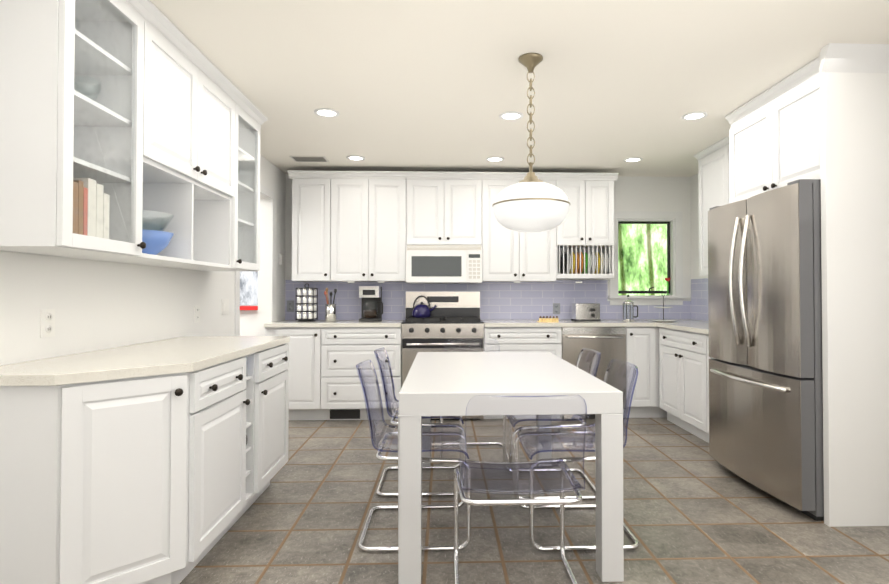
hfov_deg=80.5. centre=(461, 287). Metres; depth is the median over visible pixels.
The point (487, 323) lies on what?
countertop
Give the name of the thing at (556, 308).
outlet
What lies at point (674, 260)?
window
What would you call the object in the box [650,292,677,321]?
tiered stand
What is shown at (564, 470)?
chair
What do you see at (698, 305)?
tile backsplash
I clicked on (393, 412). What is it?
chair
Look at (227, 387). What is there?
base cabinet
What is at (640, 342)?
base cabinet
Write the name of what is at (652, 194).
wall
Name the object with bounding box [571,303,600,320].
toaster
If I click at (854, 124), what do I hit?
wall
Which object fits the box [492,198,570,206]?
band
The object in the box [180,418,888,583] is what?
floor
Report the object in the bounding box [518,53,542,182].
lamp stem
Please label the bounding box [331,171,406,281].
upper cabinet
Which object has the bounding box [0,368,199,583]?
base cabinet
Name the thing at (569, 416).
chair
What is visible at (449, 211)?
upper cabinet
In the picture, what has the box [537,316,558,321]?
board
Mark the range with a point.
(454, 318)
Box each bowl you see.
[142,211,173,230]
[142,229,173,254]
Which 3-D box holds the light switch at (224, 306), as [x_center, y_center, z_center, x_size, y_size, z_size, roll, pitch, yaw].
[-1.766,0.144,3.925,0.009,0.115,0.120,0,-1,-2]
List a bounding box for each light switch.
[221,299,228,313]
[279,254,282,264]
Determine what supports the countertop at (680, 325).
on the base cabinet at (670, 360)
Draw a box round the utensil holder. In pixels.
[324,288,336,321]
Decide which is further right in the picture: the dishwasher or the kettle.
the dishwasher
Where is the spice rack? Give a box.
[296,284,317,321]
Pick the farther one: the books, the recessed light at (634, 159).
the recessed light at (634, 159)
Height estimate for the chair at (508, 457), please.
0.823 m
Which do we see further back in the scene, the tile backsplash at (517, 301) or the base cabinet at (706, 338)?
the tile backsplash at (517, 301)
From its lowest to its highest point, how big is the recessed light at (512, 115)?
0.006 m
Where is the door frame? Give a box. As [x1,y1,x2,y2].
[234,184,274,335]
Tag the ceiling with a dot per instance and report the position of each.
(423, 85)
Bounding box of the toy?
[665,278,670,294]
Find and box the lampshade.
[493,182,569,232]
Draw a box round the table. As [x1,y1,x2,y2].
[398,352,623,583]
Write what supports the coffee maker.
on the countertop at (285, 323)
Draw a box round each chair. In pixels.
[356,360,470,551]
[374,347,464,496]
[440,339,511,464]
[454,395,586,583]
[503,348,600,499]
[515,359,639,551]
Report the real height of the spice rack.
0.373 m
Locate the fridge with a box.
[708,179,823,520]
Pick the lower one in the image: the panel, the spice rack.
the spice rack
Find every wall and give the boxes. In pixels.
[0,155,285,365]
[240,174,691,335]
[691,174,707,320]
[819,43,888,526]
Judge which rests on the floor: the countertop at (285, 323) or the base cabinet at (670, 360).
the base cabinet at (670, 360)
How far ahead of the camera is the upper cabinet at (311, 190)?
5.09 m
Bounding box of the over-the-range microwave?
[406,245,481,283]
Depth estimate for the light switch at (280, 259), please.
5.24 m
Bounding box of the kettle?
[412,295,436,317]
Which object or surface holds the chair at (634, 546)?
on the floor
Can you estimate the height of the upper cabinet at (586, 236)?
1.068 m
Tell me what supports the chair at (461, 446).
on the floor
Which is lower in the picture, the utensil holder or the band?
the utensil holder
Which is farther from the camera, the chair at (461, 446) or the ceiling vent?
the ceiling vent
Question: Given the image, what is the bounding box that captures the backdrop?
[618,224,666,294]
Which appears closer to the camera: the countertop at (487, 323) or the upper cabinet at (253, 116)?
the upper cabinet at (253, 116)
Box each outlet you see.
[40,309,54,337]
[194,305,199,322]
[287,301,293,311]
[553,303,559,313]
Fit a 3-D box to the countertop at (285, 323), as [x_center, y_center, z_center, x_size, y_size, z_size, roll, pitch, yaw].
[-1.185,0.354,5.105,1.243,0.034,0.635,0,-1,-2]
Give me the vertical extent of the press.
0.265 m
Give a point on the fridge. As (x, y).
(765, 347)
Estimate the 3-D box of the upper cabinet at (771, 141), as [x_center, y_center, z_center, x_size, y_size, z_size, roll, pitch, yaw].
[2.188,-0.881,3.205,0.645,0.646,0.960,0,-1,-2]
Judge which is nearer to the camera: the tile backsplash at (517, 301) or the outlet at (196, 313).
the outlet at (196, 313)
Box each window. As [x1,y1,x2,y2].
[240,271,257,309]
[608,211,686,304]
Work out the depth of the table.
2.14 m
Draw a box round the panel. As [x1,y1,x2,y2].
[73,0,256,261]
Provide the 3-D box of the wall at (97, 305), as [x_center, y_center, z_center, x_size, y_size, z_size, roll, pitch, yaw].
[-1.760,-0.018,1.757,0.120,2.420,7.320,0,-1,-2]
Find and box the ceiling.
[150,0,888,176]
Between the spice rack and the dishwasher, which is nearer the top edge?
the spice rack
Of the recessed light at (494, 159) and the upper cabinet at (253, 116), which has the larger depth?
the recessed light at (494, 159)
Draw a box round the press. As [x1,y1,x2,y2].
[623,295,637,320]
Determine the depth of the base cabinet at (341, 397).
4.81 m
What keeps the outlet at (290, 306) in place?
attached to the tile backsplash at (517, 301)
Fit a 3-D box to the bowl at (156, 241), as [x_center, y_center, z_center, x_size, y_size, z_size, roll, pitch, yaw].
[-1.550,-0.205,2.539,0.280,0.120,0.280,0,-1,-2]
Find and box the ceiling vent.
[289,156,329,161]
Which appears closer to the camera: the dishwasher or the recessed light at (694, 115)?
the recessed light at (694, 115)
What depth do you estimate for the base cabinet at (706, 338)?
3.98 m
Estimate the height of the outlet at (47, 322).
0.115 m
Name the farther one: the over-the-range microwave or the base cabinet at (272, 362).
the over-the-range microwave
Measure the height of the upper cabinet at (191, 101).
1.090 m
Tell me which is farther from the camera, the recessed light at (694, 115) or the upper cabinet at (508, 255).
the upper cabinet at (508, 255)
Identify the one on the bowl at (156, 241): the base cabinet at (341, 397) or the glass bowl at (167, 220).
the glass bowl at (167, 220)
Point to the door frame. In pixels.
(266, 191)
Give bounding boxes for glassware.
[74,17,238,172]
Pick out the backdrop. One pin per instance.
(658, 245)
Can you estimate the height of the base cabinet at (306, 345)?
0.870 m
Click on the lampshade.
(530, 216)
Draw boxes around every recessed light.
[314,108,338,116]
[346,155,364,160]
[486,157,503,161]
[499,111,522,119]
[623,157,642,161]
[681,112,707,119]
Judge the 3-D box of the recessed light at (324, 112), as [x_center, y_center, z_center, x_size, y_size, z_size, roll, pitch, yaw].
[-0.924,-1.196,3.603,0.170,0.006,0.170,0,-1,-2]
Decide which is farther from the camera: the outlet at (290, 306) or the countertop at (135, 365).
the outlet at (290, 306)
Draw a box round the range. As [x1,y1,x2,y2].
[402,291,483,419]
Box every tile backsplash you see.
[285,280,688,319]
[689,278,707,320]
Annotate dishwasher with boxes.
[561,327,625,418]
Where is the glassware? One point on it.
(77, 80)
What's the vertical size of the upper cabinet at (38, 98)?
1.090 m
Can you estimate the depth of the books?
2.00 m
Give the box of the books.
[73,178,109,238]
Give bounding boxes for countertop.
[0,336,289,387]
[264,320,403,327]
[482,320,655,327]
[652,320,708,335]
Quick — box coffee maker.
[359,286,382,321]
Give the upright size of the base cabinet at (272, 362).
0.871 m
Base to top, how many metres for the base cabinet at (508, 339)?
0.870 m
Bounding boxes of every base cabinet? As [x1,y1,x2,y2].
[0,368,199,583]
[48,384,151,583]
[200,348,255,560]
[256,340,289,499]
[265,328,323,419]
[320,324,401,419]
[483,328,561,418]
[623,328,655,417]
[656,328,703,439]
[704,336,714,442]
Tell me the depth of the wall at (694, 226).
5.46 m
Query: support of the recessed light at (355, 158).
in the ceiling
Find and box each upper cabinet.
[0,0,159,259]
[100,11,243,270]
[244,95,267,270]
[291,170,330,281]
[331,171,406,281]
[407,171,482,281]
[483,172,558,281]
[559,172,614,278]
[693,140,720,275]
[721,57,820,205]
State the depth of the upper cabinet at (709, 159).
4.53 m

